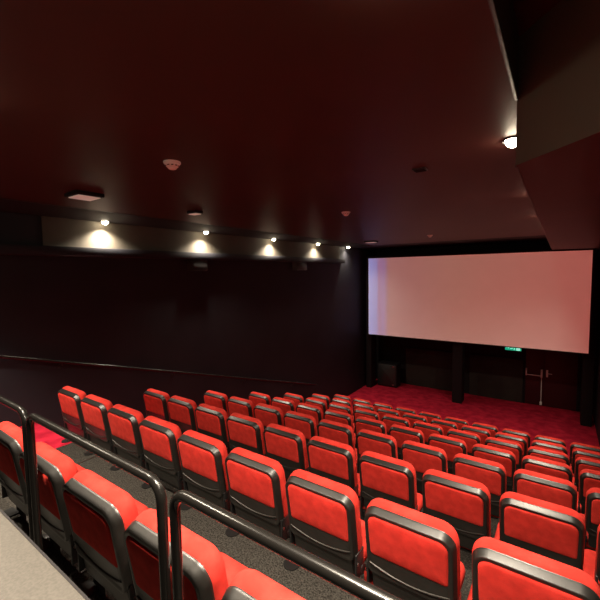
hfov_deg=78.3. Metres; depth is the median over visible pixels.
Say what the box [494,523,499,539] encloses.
seat cushion
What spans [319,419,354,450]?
cushion
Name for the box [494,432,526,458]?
chair
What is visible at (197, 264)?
grille
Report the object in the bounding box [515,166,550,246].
trim
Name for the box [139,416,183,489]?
chair
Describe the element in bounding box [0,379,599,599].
floor
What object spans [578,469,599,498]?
cushion
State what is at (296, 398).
cushion
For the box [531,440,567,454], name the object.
chair
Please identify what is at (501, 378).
acoustic panel
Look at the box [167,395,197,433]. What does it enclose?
chair
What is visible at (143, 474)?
guard rail
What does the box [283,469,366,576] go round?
chair
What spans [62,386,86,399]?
cushion
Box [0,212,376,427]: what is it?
wall
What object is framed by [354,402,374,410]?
cushion
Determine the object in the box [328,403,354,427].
chair
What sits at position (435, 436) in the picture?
cushion
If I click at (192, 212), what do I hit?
ceiling light
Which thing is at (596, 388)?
wall
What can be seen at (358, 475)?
seat cushion
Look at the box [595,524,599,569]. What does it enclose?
cushion
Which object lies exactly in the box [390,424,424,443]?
cushion
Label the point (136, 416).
cushion
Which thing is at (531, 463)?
chair
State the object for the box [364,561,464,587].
seat cushion
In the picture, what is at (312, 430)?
cushion
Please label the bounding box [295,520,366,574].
seat cushion
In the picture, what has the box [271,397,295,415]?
chair
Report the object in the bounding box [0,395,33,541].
guard rail
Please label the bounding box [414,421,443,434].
cushion
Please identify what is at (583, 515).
seat cushion
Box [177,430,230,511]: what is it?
chair
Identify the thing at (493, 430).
chair
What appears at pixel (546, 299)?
screen
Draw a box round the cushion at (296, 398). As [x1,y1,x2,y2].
[284,393,303,402]
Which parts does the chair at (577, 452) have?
panel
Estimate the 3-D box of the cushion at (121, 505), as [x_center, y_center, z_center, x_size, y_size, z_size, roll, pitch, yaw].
[-0.906,1.047,1.743,0.492,0.417,0.143,2,5,35]
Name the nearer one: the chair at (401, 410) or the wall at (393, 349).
the chair at (401, 410)
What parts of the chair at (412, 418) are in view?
panel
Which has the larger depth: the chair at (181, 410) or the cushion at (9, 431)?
the chair at (181, 410)
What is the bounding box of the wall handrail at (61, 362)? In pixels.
[0,355,315,385]
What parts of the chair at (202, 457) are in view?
edge plate, panel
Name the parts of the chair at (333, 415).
panel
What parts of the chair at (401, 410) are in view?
panel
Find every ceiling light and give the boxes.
[64,190,103,200]
[187,210,202,215]
[364,240,377,242]
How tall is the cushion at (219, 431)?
0.417 m
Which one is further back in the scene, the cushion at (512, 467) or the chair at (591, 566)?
the cushion at (512, 467)
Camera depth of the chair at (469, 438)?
5.69 m
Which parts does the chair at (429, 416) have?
panel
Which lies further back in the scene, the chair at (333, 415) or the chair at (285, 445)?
the chair at (333, 415)
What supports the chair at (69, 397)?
on the floor
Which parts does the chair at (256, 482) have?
edge plate, panel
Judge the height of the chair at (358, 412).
0.986 m
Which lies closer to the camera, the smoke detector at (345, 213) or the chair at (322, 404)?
the smoke detector at (345, 213)
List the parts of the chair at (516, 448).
panel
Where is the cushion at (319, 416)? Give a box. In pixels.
[298,403,322,419]
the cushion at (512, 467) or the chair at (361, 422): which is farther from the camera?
the chair at (361, 422)
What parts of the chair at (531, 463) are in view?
panel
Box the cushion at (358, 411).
[355,408,379,420]
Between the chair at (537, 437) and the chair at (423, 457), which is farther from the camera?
the chair at (537, 437)
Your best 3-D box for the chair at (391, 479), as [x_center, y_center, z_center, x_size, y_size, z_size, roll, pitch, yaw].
[0.838,1.815,3.353,0.548,0.986,0.558,2,5,35]
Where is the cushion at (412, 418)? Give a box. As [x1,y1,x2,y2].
[403,413,427,422]
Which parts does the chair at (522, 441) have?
panel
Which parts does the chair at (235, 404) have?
panel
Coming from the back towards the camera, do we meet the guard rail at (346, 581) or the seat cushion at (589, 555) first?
the seat cushion at (589, 555)
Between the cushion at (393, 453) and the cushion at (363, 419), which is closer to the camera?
the cushion at (393, 453)
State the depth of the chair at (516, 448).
5.36 m
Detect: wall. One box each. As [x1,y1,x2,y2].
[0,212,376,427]
[0,508,89,599]
[376,241,598,411]
[592,250,599,445]
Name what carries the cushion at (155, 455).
on the chair at (159, 437)
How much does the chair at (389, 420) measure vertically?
0.986 m
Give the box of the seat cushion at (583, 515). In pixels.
[579,513,595,549]
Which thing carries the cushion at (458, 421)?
on the chair at (460, 422)
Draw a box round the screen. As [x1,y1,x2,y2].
[366,248,598,426]
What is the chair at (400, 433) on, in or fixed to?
on the floor
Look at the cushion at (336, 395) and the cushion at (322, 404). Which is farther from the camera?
the cushion at (336, 395)
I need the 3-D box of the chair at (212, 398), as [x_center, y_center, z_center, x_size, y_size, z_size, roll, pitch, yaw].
[-1.252,1.959,6.127,0.548,0.986,0.558,2,5,35]
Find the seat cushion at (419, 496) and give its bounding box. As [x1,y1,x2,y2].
[359,493,422,511]
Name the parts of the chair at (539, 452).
panel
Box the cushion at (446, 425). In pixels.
[431,419,457,429]
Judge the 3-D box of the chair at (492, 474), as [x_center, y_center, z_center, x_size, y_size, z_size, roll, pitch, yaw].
[1.895,2.071,3.913,0.548,0.986,0.558,2,5,35]
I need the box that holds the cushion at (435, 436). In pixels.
[428,433,466,454]
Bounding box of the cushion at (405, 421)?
[384,414,409,427]
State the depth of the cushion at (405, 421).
6.36 m
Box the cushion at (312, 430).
[286,411,317,435]
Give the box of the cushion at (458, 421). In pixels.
[445,417,468,424]
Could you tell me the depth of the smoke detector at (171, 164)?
2.58 m
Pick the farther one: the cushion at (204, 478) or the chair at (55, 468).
the cushion at (204, 478)
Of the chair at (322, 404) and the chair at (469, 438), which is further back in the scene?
the chair at (322, 404)
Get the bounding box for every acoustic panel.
[406,347,452,390]
[469,354,522,402]
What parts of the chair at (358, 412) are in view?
panel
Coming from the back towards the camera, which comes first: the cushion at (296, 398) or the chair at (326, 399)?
the chair at (326, 399)
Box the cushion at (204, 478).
[182,430,228,490]
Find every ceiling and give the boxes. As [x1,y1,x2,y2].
[0,0,560,249]
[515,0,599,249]
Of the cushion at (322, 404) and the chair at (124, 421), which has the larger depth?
the cushion at (322, 404)
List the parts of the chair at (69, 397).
panel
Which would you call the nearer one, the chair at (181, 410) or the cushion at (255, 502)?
the cushion at (255, 502)
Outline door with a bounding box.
[523,349,580,411]
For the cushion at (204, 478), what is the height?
0.417 m
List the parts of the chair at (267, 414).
panel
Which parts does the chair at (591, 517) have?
panel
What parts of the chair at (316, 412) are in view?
panel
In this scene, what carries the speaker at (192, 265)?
attached to the wall at (271, 320)
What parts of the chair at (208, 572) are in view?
panel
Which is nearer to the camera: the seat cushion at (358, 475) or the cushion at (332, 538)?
the cushion at (332, 538)
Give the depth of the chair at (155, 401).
4.96 m
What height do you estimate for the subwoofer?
0.840 m
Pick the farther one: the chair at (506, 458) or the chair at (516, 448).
the chair at (516, 448)
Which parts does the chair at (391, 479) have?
panel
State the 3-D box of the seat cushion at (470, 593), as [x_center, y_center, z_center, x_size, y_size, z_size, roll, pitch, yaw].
[1.148,1.659,1.915,0.500,0.106,0.425,2,5,35]
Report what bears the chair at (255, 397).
on the floor
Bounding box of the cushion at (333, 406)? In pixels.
[329,403,352,417]
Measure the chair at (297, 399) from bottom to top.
0.986 m
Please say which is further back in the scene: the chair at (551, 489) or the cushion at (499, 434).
the cushion at (499, 434)
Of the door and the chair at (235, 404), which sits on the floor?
the chair at (235, 404)
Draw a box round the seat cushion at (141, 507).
[133,498,147,513]
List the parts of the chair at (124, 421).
edge plate, panel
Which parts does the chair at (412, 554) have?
panel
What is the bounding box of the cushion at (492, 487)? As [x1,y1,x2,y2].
[453,453,506,491]
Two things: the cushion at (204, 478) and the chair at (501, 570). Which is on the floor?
the chair at (501, 570)
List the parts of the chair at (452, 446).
panel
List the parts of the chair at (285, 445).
panel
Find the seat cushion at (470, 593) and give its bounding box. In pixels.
[467,585,471,599]
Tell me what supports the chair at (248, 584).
on the floor
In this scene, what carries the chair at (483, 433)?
on the floor
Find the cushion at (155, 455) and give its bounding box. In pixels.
[144,416,181,469]
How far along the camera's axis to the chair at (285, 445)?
3.71 m
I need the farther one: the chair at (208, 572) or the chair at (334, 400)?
the chair at (334, 400)
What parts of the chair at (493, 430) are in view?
panel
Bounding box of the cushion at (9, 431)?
[0,421,22,450]
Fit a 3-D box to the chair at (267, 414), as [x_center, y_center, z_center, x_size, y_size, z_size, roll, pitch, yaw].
[-0.353,1.991,5.495,0.548,0.986,0.558,2,5,35]
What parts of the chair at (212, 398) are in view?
panel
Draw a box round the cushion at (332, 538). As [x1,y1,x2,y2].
[289,469,362,551]
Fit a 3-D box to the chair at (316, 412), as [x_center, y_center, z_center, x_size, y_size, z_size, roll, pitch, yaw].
[0.255,2.231,6.372,0.548,0.986,0.558,2,5,35]
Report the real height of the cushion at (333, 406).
0.417 m
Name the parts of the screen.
post, post, frame, post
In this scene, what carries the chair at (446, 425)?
on the floor
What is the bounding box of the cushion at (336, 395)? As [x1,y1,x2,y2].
[334,394,351,403]
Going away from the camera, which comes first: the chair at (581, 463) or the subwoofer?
the chair at (581, 463)
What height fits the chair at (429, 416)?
0.986 m
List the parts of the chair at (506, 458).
panel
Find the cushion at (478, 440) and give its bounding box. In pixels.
[447,429,480,443]
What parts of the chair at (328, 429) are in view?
panel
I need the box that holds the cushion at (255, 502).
[230,447,287,516]
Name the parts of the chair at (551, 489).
panel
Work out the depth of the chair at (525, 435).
7.12 m
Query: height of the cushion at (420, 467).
0.417 m
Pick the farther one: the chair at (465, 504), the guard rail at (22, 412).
the chair at (465, 504)
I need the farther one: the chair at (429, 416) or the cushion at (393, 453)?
the chair at (429, 416)
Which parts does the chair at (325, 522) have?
edge plate, panel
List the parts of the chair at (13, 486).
panel, edge plate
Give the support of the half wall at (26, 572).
on the floor
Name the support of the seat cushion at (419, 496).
on the chair at (391, 479)
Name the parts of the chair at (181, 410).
panel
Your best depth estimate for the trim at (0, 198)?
4.90 m
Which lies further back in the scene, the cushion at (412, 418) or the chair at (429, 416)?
the chair at (429, 416)
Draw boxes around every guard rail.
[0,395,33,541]
[26,413,171,599]
[169,490,401,599]
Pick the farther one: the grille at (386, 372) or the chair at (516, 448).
the grille at (386, 372)
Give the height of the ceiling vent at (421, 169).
0.016 m
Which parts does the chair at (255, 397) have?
panel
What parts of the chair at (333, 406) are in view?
panel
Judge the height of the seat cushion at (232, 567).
0.106 m
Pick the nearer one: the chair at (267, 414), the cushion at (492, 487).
the cushion at (492, 487)
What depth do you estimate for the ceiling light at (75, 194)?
3.52 m
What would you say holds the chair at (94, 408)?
on the floor
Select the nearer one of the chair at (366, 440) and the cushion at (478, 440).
the chair at (366, 440)
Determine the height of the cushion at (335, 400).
0.417 m
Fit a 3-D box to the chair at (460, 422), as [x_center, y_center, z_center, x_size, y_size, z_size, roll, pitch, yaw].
[3.429,3.000,8.053,0.548,0.986,0.558,2,5,35]
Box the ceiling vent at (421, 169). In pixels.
[412,167,427,172]
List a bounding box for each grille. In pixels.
[193,260,206,269]
[297,263,306,268]
[378,364,395,386]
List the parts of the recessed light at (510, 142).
bulb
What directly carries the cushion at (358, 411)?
on the chair at (358, 412)
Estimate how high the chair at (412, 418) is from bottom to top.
0.986 m
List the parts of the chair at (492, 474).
panel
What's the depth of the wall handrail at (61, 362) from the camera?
5.88 m
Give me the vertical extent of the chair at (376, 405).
0.986 m
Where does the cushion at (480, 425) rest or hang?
on the chair at (493, 430)
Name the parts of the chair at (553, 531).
panel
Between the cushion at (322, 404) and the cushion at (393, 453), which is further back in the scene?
the cushion at (322, 404)
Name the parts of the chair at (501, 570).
panel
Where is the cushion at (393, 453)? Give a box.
[358,429,397,458]
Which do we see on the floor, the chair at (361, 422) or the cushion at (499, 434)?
the chair at (361, 422)
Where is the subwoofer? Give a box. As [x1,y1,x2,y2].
[378,360,400,387]
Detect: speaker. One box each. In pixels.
[187,259,207,270]
[292,262,306,269]
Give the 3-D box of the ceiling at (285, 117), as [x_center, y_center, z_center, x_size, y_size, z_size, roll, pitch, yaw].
[1.039,-1.481,5.584,6.550,0.500,15.700,2,5,35]
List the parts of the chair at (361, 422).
panel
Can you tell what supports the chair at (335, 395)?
on the floor
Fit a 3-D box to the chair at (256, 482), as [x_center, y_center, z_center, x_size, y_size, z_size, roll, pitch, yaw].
[-0.220,1.559,2.792,0.548,0.986,0.558,2,5,35]
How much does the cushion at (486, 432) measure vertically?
0.417 m
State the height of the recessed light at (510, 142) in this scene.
0.050 m
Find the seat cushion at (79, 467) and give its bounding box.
[75,463,84,471]
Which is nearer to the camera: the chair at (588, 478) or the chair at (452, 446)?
the chair at (588, 478)
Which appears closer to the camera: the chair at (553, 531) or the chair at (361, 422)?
the chair at (553, 531)
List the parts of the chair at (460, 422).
panel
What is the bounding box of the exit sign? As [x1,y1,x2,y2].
[505,347,521,350]
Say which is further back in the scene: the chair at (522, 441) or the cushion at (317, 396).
the cushion at (317, 396)
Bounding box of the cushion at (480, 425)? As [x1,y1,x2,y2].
[472,422,497,429]
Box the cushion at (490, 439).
[485,437,522,455]
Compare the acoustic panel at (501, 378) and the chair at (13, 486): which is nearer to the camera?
the chair at (13, 486)
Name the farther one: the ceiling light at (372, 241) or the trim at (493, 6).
the ceiling light at (372, 241)
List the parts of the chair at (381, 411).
panel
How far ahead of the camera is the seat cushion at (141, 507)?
2.32 m
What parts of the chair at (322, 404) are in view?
panel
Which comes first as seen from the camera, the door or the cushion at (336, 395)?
the cushion at (336, 395)
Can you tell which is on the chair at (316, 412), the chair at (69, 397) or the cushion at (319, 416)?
the cushion at (319, 416)
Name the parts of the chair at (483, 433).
panel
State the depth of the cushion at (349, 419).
5.76 m
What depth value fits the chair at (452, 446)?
4.84 m
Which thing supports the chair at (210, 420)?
on the floor
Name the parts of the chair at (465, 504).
panel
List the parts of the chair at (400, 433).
panel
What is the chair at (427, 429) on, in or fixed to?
on the floor
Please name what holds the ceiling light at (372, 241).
attached to the ceiling at (285, 117)
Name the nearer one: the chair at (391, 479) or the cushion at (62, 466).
the cushion at (62, 466)
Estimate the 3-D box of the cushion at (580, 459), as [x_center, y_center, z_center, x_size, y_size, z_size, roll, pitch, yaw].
[3.934,2.313,4.862,0.492,0.417,0.143,2,5,35]
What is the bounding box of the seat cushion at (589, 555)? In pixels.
[583,549,599,586]
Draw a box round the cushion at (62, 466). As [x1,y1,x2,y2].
[36,442,77,482]
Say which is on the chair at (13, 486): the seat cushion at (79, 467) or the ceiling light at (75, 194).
the seat cushion at (79, 467)
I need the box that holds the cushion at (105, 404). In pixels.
[86,394,112,410]
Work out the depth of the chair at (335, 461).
3.40 m
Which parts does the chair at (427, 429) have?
panel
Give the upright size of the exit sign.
0.230 m
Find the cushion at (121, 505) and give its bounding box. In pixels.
[72,469,138,529]
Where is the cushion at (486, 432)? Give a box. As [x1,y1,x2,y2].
[461,425,490,436]
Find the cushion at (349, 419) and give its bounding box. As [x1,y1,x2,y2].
[325,409,353,430]
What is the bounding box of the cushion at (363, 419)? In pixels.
[356,416,386,434]
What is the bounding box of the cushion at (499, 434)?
[494,432,526,442]
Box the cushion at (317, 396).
[312,393,329,403]
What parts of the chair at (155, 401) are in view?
panel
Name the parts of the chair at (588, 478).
panel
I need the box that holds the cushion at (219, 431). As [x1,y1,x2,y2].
[199,403,228,441]
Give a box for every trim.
[0,198,368,244]
[0,244,344,262]
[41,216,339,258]
[487,0,517,100]
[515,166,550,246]
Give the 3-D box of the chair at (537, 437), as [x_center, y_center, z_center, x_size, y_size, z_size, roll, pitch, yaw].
[4.778,3.048,7.105,0.548,0.986,0.558,2,5,35]
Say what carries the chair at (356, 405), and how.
on the floor
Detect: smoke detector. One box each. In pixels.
[163,159,180,169]
[341,211,350,215]
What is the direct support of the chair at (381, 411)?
on the floor
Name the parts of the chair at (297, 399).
panel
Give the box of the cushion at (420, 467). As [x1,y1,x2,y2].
[402,440,447,472]
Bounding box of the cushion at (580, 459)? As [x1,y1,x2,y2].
[574,457,599,481]
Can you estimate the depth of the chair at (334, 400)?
8.17 m
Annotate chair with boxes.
[0,421,84,538]
[19,442,147,573]
[57,386,86,442]
[62,469,138,599]
[80,394,113,455]
[107,404,145,470]
[124,509,248,599]
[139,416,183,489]
[143,388,169,421]
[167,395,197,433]
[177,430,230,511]
[195,403,229,453]
[203,390,228,416]
[222,569,305,599]
[225,447,289,539]
[226,413,265,455]
[227,396,254,417]
[248,392,270,406]
[254,403,283,429]
[263,423,308,480]
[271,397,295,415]
[283,393,303,406]
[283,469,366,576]
[284,411,317,455]
[296,403,322,433]
[305,397,326,418]
[307,436,360,498]
[311,393,329,409]
[317,419,357,465]
[324,409,355,440]
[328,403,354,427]
[331,398,353,422]
[333,394,352,414]
[352,398,370,404]
[353,402,374,415]
[354,408,379,432]
[355,416,386,448]
[356,429,397,472]
[359,451,422,520]
[360,498,464,599]
[373,402,392,411]
[377,407,399,420]
[382,414,409,434]
[389,424,424,459]
[395,407,416,416]
[401,440,447,493]
[402,413,427,427]
[413,421,443,444]
[419,411,441,422]
[422,469,490,553]
[428,433,466,474]
[430,419,457,435]
[444,417,468,429]
[447,429,480,455]
[453,453,506,518]
[461,425,490,444]
[467,537,599,599]
[472,422,497,436]
[472,444,515,491]
[485,437,522,470]
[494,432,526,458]
[494,492,585,569]
[502,428,530,449]
[513,469,577,510]
[522,455,572,481]
[527,446,569,465]
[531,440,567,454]
[534,435,565,446]
[569,442,599,465]
[570,448,599,476]
[572,457,599,491]
[577,469,599,513]
[579,487,599,550]
[583,524,599,586]
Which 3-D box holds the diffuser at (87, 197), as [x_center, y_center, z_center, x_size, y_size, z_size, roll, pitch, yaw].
[-2.094,-0.993,3.580,0.208,0.011,0.208,2,5,35]
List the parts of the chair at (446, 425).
panel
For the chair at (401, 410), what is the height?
0.986 m
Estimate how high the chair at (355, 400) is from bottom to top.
0.986 m
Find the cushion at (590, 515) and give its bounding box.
[584,487,599,520]
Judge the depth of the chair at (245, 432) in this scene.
4.02 m
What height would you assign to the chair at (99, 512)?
0.986 m
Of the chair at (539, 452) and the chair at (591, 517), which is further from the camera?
the chair at (539, 452)
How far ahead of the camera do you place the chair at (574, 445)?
6.59 m
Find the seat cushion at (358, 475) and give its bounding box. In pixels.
[357,473,360,495]
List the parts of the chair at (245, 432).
panel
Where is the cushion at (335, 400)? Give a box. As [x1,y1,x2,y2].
[333,398,352,415]
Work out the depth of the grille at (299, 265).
9.70 m
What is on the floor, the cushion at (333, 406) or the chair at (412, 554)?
the chair at (412, 554)
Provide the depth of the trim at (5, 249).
5.88 m
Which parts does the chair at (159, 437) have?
edge plate, panel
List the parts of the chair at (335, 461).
panel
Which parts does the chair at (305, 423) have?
panel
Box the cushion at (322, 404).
[307,397,326,409]
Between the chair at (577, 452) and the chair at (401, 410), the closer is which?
the chair at (577, 452)
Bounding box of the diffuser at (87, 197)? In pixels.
[68,194,99,200]
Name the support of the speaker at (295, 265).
attached to the wall at (271, 320)
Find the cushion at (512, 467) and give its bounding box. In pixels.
[472,444,515,470]
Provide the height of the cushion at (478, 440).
0.417 m
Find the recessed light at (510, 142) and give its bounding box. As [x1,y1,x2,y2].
[502,136,515,147]
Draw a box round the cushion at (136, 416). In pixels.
[113,404,143,424]
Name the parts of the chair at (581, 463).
panel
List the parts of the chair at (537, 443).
panel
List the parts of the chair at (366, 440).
panel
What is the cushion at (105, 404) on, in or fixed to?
on the chair at (94, 408)
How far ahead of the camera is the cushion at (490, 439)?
5.40 m
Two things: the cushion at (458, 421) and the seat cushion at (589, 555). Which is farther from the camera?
the cushion at (458, 421)
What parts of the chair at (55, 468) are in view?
panel, edge plate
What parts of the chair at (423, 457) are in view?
panel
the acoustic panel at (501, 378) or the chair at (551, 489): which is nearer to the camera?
the chair at (551, 489)
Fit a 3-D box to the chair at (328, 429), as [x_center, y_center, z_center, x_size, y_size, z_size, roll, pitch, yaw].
[0.546,2.023,4.862,0.548,0.986,0.558,2,5,35]
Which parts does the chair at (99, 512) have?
edge plate, panel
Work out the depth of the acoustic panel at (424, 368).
12.99 m
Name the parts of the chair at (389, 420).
panel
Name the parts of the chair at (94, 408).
edge plate, panel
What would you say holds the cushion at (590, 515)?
on the chair at (591, 517)
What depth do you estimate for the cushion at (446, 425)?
6.90 m
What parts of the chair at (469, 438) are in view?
panel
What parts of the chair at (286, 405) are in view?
panel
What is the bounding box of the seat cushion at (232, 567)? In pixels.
[220,552,248,584]
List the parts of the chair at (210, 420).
panel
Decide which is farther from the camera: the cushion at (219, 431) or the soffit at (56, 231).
the soffit at (56, 231)
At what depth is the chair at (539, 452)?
5.09 m
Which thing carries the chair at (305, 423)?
on the floor

